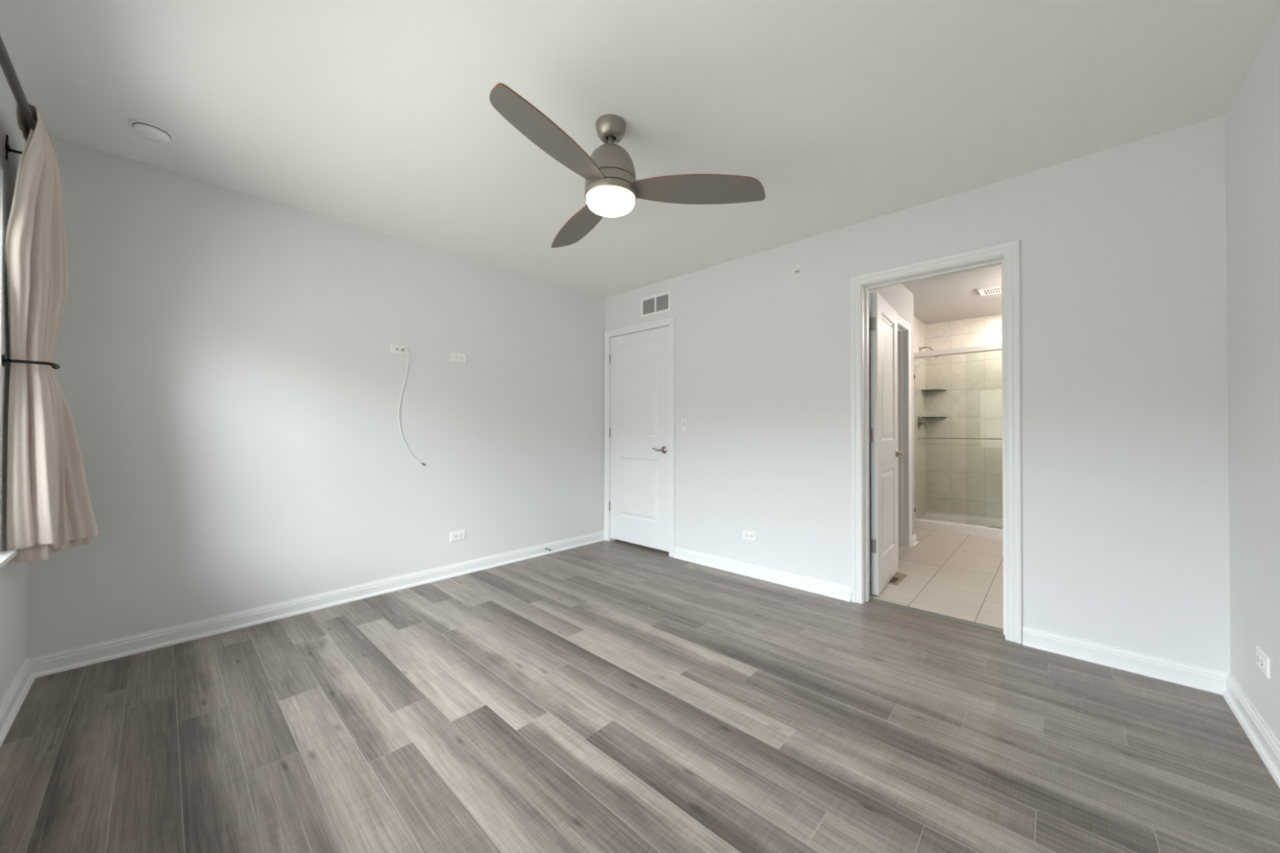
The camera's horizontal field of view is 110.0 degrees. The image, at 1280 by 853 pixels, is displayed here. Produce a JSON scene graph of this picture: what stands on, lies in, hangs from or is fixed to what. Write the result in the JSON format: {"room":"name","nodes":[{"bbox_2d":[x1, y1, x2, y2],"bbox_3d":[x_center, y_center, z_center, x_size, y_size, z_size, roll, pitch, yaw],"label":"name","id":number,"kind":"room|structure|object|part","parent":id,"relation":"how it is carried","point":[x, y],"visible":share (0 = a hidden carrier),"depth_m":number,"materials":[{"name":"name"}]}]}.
{"room":"empty bedroom","nodes":[
{"label":"empty bedroom","id":0,"kind":"room"},
{"bbox_2d":[0,66,27,702],"bbox_3d":[-1.362,-0.086,0.616,3.868,2.490,0.160,0,-1,43],"label":"wall","id":1,"kind":"structure","parent":0,"point":[13,575],"depth_m":1.70,"materials":[{"name":"grey paint"}]},
{"bbox_2d":[0,549,17,568],"bbox_3d":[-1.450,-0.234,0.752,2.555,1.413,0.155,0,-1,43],"label":"window sill","id":2,"kind":"structure","parent":1,"relation":"in","point":[5,556],"depth_m":1.60,"materials":[{"name":"plastic"}]},
{"bbox_2d":[0,657,35,747],"bbox_3d":[-1.299,1.064,0.675,3.868,0.090,0.027,0,-1,43],"label":"baseboard","id":3,"kind":"structure","parent":1,"relation":"attached to","point":[11,703],"depth_m":1.76,"materials":[{"name":"white paint"}]},
{"bbox_2d":[0,35,36,160],"bbox_3d":[-1.373,-1.048,0.814,3.094,0.096,0.101,0,-1,43],"label":"curtain rod","id":4,"kind":"object","parent":1,"relation":"attached to","point":[6,64],"visible":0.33,"depth_m":1.43,"materials":[{"name":"brown metal"}]},
{"bbox_2d":[5,103,97,562],"bbox_3d":[-2.295,-0.298,1.744,0.191,1.636,0.562,0,-1,-41],"label":"curtain","id":5,"kind":"object","parent":4,"relation":"hanging from","point":[49,508],"visible":0.97,"depth_m":1.72,"materials":[{"name":"beige fabric"}]},
{"bbox_2d":[1,354,60,368],"bbox_3d":[-2.324,-0.244,1.719,0.072,0.044,0.159,0,0,11],"label":"curtain holdback","id":6,"kind":"object","parent":1,"relation":"attached to","point":[4,359],"visible":1,"depth_m":1.69,"materials":[{"name":"black metal"}]},
{"bbox_3d":[-2.316,-0.242,1.721,0.058,0.017,0.139,0,0,9],"label":"hook arm","id":7,"kind":"part","parent":6,"relation":"part of","materials":[{"name":"black metal"}]},
{"bbox_2d":[26,135,604,657],"bbox_3d":[-0.349,-0.054,4.640,0.150,2.490,7.422,0,-1,43],"label":"wall","id":8,"kind":"structure","parent":0,"point":[229,380],"depth_m":2.65,"materials":[{"name":"grey paint"}]},
{"bbox_2d":[28,530,605,678],"bbox_3d":[-1.528,1.084,3.241,0.027,0.090,3.462,0,-1,43],"label":"baseboard","id":9,"kind":"structure","parent":8,"relation":"attached to","point":[60,661],"depth_m":2.57,"materials":[{"name":"white paint"}]},
{"bbox_2d":[390,343,408,355],"bbox_3d":[-1.666,-0.534,3.113,0.016,0.071,0.118,0,-1,43],"label":"cable wall plate","id":10,"kind":"object","parent":8,"relation":"attached to","point":[394,348],"visible":0.9,"depth_m":3.11,"materials":[{"name":"white plastic"}]},
{"bbox_2d":[398,348,425,465],"bbox_3d":[-1.600,-0.129,3.160,0.042,0.822,0.181,0,-1,43],"label":"coaxial cable","id":11,"kind":"object","parent":10,"relation":"hanging from","point":[403,349],"visible":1,"depth_m":3.13,"materials":[{"name":"plastic"}]},
{"bbox_2d":[449,529,465,542],"bbox_3d":[-1.385,0.835,3.410,0.009,0.071,0.118,0,-1,43],"label":"power outlet","id":12,"kind":"object","parent":8,"relation":"attached to","point":[457,535],"visible":1,"depth_m":3.40,"materials":[{"name":"white plastic"}]},
{"bbox_2d":[451,352,466,363],"bbox_3d":[-1.381,-0.524,3.424,0.009,0.071,0.118,0,-1,43],"label":"power outlet","id":13,"kind":"object","parent":8,"relation":"attached to","point":[455,357],"visible":1,"depth_m":3.42,"materials":[{"name":"white plastic"}]},
{"bbox_2d":[0,539,1279,852],"bbox_3d":[-0.092,1.120,1.959,3.898,0.001,3.572,0,-1,43],"label":"floor","id":14,"kind":"structure","parent":0,"point":[616,695],"depth_m":1.61,"materials":[{"name":"grey wood"}]},
{"bbox_2d":[0,0,1279,324],"bbox_3d":[1.339,-1.369,3.073,4.768,0.120,7.422,0,-1,43],"label":"ceiling","id":15,"kind":"structure","parent":0,"point":[380,116],"depth_m":1.81,"materials":[{"name":"white paint"}]},
{"bbox_2d":[128,118,174,143],"bbox_3d":[-2.170,-1.302,1.992,0.140,0.038,0.140,0,-1,43],"label":"smoke detector","id":16,"kind":"object","parent":15,"relation":"attached to","point":[147,130],"visible":1,"depth_m":1.97,"materials":[{"name":"white plastic"}]},
{"bbox_2d":[489,83,764,248],"bbox_3d":[-0.239,-1.134,1.955,1.166,0.372,1.150,0,-1,43],"label":"ceiling fan","id":17,"kind":"object","parent":15,"relation":"hanging from","point":[612,189],"visible":1,"depth_m":1.89,"materials":[{"name":"silver metal"}]},
{"bbox_3d":[-0.318,-1.033,1.618,0.176,0.006,0.586,14,7,30],"label":"blade","id":18,"kind":"part","parent":17,"relation":"part of","materials":[{"name":"brown wood"}]},
{"bbox_3d":[-0.311,-1.028,2.299,0.176,0.006,0.586,-14,6,-26],"label":"blade","id":19,"kind":"part","parent":17,"relation":"part of","materials":[{"name":"grey wood"}]},
{"bbox_3d":[-0.128,-0.975,1.956,0.211,0.055,0.211,0,-1,43],"label":"lamp shade","id":20,"kind":"part","parent":17,"relation":"part of","materials":[{"name":"white glass"}]},
{"bbox_3d":[0.260,-1.030,1.949,0.586,0.006,0.176,0,-13,3],"label":"blade","id":21,"kind":"part","parent":17,"relation":"part of","materials":[{"name":"grey wood"}]},
{"bbox_2d":[977,284,1001,296],"bbox_3d":[3.376,-1.289,4.194,0.330,0.019,0.270,0,-1,43],"label":"exhaust fan","id":22,"kind":"object","parent":15,"relation":"attached to","point":[995,289],"visible":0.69,"depth_m":4.21,"materials":[{"name":"white plastic"}]},
{"bbox_2d":[868,284,914,565],"bbox_3d":[2.018,-0.083,3.760,0.110,2.440,1.855,0,-1,43],"label":"wall","id":23,"kind":"structure","parent":0,"point":[899,297],"depth_m":4.12,"materials":[{"name":"paint"}]},
{"bbox_2d":[869,533,918,581],"bbox_3d":[2.006,1.092,3.778,0.217,0.090,1.882,0,-1,43],"label":"baseboard","id":24,"kind":"structure","parent":23,"relation":"attached to","point":[914,541],"depth_m":4.29,"materials":[{"name":"white paint"}]},
{"bbox_2d":[897,315,911,547],"bbox_3d":[2.227,0.081,3.970,0.126,2.115,0.890,0,-1,43],"label":"door frame","id":25,"kind":"structure","parent":23,"relation":"attached to","point":[904,461],"depth_m":4.23,"materials":[{"name":"white paint"}]},
{"bbox_2d":[604,114,1230,673],"bbox_3d":[1.323,-0.065,3.047,4.468,2.490,0.135,0,-1,43],"label":"wall","id":26,"kind":"structure","parent":0,"point":[1125,512],"depth_m":2.23,"materials":[{"name":"grey paint"}]},
{"bbox_2d":[608,325,669,551],"bbox_3d":[-0.023,0.109,4.212,0.775,1.998,0.092,0,-1,43],"label":"door","id":27,"kind":"structure","parent":26,"relation":"in","point":[639,429],"depth_m":4.20,"materials":[{"name":"white paint"}]},
{"bbox_3d":[0.199,0.208,3.977,0.065,0.065,0.050,0,-1,43],"label":"handle","id":28,"kind":"part","parent":27,"relation":"part of","materials":[{"name":"silver metal"}]},
{"bbox_2d":[604,316,675,557],"bbox_3d":[0.019,0.090,4.254,0.904,2.097,0.152,0,-1,43],"label":"door frame","id":29,"kind":"structure","parent":26,"relation":"attached to","point":[670,322],"depth_m":4.06,"materials":[{"name":"white paint"}]},
{"bbox_2d":[640,290,671,317],"bbox_3d":[0.140,-1.106,4.063,0.352,0.176,0.009,0,-1,43],"label":"air vent","id":30,"kind":"object","parent":26,"relation":"in","point":[660,303],"visible":1,"depth_m":4.06,"materials":[{"name":"white plastic"}]},
{"bbox_2d":[681,417,688,431],"bbox_3d":[0.379,-0.013,3.830,0.071,0.118,0.010,0,-1,43],"label":"light switch","id":31,"kind":"object","parent":26,"relation":"attached to","point":[684,420],"visible":1,"depth_m":3.82,"materials":[{"name":"white plastic"}]},
{"bbox_2d":[742,529,756,542],"bbox_3d":[0.829,0.831,3.403,0.118,0.071,0.009,0,-1,43],"label":"power outlet","id":32,"kind":"object","parent":26,"relation":"attached to","point":[746,535],"visible":1,"depth_m":3.40,"materials":[{"name":"white plastic"}]},
{"bbox_2d":[791,265,803,277],"bbox_3d":[1.101,-1.093,3.150,0.080,0.080,0.031,0,-1,43],"label":"sprinkler","id":33,"kind":"object","parent":26,"relation":"attached to","point":[798,271],"visible":1,"depth_m":3.15,"materials":[{"name":"white plastic"}]},
{"bbox_2d":[793,267,800,275],"bbox_3d":[1.107,-1.093,3.155,0.052,0.052,0.013,0,-1,43],"label":"sprinkler head","id":34,"kind":"object","parent":33,"relation":"on","point":[797,271],"depth_m":3.15,"materials":[{"name":"white plastic"}]},
{"bbox_2d":[869,291,904,595],"bbox_3d":[1.788,0.112,3.227,0.105,2.012,0.730,0,-1,39],"label":"door","id":35,"kind":"structure","parent":26,"relation":"in","point":[883,432],"depth_m":3.11,"materials":[{"name":"white paint"}]},
{"bbox_3d":[2.001,0.205,3.445,0.050,0.065,0.065,0,-1,39],"label":"handle","id":36,"kind":"part","parent":35,"relation":"part of","materials":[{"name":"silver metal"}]},
{"bbox_2d":[850,239,1022,644],"bbox_3d":[1.725,0.077,2.670,0.840,2.101,0.168,0,-1,43],"label":"door frame","id":37,"kind":"structure","parent":26,"relation":"attached to","point":[1007,255],"depth_m":2.48,"materials":[{"name":"white paint"}]},
{"bbox_2d":[869,597,1003,633],"bbox_3d":[1.748,1.123,2.688,0.702,0.008,0.047,0,-1,43],"label":"trim","id":38,"kind":"structure","parent":26,"relation":"attached to","point":[953,619],"depth_m":2.65,"materials":[{"name":"grey stone"}]},
{"bbox_2d":[673,546,1229,695],"bbox_3d":[1.379,1.084,2.873,2.959,0.090,0.027,0,-1,43],"label":"baseboard","id":39,"kind":"structure","parent":26,"relation":"attached to","point":[1199,677],"depth_m":2.19,"materials":[{"name":"white paint"}]},
{"bbox_2d":[913,315,925,517],"bbox_3d":[3.032,-0.071,5.129,0.120,2.440,1.530,0,-1,43],"label":"wall","id":40,"kind":"structure","parent":0,"point":[918,326],"depth_m":5.42,"materials":[{"name":"tile"}]},
{"bbox_2d":[917,416,926,429],"bbox_3d":[3.379,-0.045,5.358,0.075,0.160,0.160,0,-1,43],"label":"shower valve","id":41,"kind":"object","parent":40,"relation":"attached to","point":[920,422],"visible":1,"depth_m":5.34,"materials":[{"name":"silver metal"}]},
{"bbox_2d":[919,346,937,357],"bbox_3d":[3.472,-0.893,5.356,0.221,0.152,0.080,0,-1,43],"label":"shower","id":42,"kind":"object","parent":40,"relation":"attached to","point":[920,348],"visible":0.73,"depth_m":5.38,"materials":[{"name":"silver metal"}]},
{"bbox_2d":[869,527,1003,629],"bbox_3d":[3.002,1.129,3.376,2.456,0.001,2.670,0,-1,43],"label":"floor","id":43,"kind":"structure","parent":0,"point":[956,593],"depth_m":3.33,"materials":[{"name":"beige tile"}]},
{"bbox_2d":[888,572,907,585],"bbox_3d":[1.875,1.125,3.332,0.136,0.005,0.300,0,-1,43],"label":"floor vent","id":44,"kind":"object","parent":43,"relation":"in","point":[897,578],"visible":0.52,"depth_m":3.31,"materials":[{"name":"beige metal"}]},
{"bbox_2d":[869,529,1003,628],"bbox_3d":[3.005,1.134,3.374,2.468,0.008,2.674,0,-1,43],"label":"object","id":45,"kind":"structure","parent":0,"point":[931,530],"depth_m":3.43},
{"bbox_2d":[924,314,1003,519],"bbox_3d":[3.777,-0.042,5.670,4.468,2.490,0.280,0,-1,43],"label":"wall","id":46,"kind":"structure","parent":0,"point":[971,404],"depth_m":5.37,"materials":[{"name":"tile"}]},
{"bbox_2d":[921,389,946,391],"bbox_3d":[3.604,-0.443,5.490,0.225,0.010,0.225,0,-1,43],"label":"corner shelf","id":47,"kind":"object","parent":46,"relation":"attached to","point":[924,390],"visible":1,"depth_m":5.46,"materials":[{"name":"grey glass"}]},
{"bbox_2d":[921,417,946,417],"bbox_3d":[3.603,-0.111,5.488,0.225,0.010,0.225,0,-1,43],"label":"corner shelf","id":48,"kind":"object","parent":46,"relation":"attached to","point":[922,417],"visible":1,"depth_m":5.43,"materials":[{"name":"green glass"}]},
{"bbox_2d":[1225,11,1279,742],"bbox_3d":[1.288,-0.085,0.508,0.150,2.490,3.622,0,-1,43],"label":"wall","id":49,"kind":"structure","parent":0,"point":[1252,118],"depth_m":1.62,"materials":[{"name":"grey paint"}]},
{"bbox_2d":[1222,673,1279,788],"bbox_3d":[1.277,1.066,0.618,0.027,0.090,3.462,0,-1,43],"label":"baseboard","id":50,"kind":"structure","parent":49,"relation":"attached to","point":[1261,737],"depth_m":1.60,"materials":[{"name":"white paint"}]},
{"bbox_2d":[1256,645,1270,679],"bbox_3d":[2.174,0.823,1.565,0.009,0.071,0.118,0,-1,43],"label":"power outlet","id":51,"kind":"object","parent":49,"relation":"attached to","point":[1263,660],"visible":1,"depth_m":1.55,"materials":[{"name":"white plastic"}]},
{"bbox_2d":[1257,654,1260,664],"bbox_3d":[2.186,0.823,1.581,0.003,0.034,0.028,0,-1,43],"label":"receptacle","id":52,"kind":"object","parent":51,"relation":"attached to","point":[1258,655],"depth_m":1.58,"materials":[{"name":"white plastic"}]},
{"bbox_2d":[1260,657,1264,669],"bbox_3d":[2.159,0.823,1.553,0.003,0.034,0.028,0,-1,43],"label":"receptacle","id":53,"kind":"object","parent":51,"relation":"attached to","point":[1262,660],"depth_m":1.55,"materials":[{"name":"white plastic"}]},
{"bbox_3d":[1.336,1.192,3.053,4.768,0.116,7.422,0,-1,43],"label":"floor","id":54,"kind":"structure","parent":0,"visible":0},
{"bbox_2d":[914,511,1003,538],"bbox_3d":[3.905,1.095,4.841,1.533,0.096,0.738,0,-1,43],"label":"shower pan","id":55,"kind":"object","parent":54,"relation":"on","point":[920,523],"visible":0.39,"depth_m":4.98,"materials":[{"name":"white plastic"}]},
{"bbox_2d":[913,343,1003,528],"bbox_3d":[3.690,0.095,4.618,1.535,1.899,0.094,0,-1,43],"label":"shower door","id":56,"kind":"structure","parent":55,"relation":"on","point":[998,346],"depth_m":4.86,"materials":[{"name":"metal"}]},
{"bbox_3d":[3.700,-0.822,4.635,1.534,0.063,0.068,0,-1,43],"label":"header rail","id":57,"kind":"part","parent":56,"relation":"part of","materials":[{"name":"metal"}]}
]}

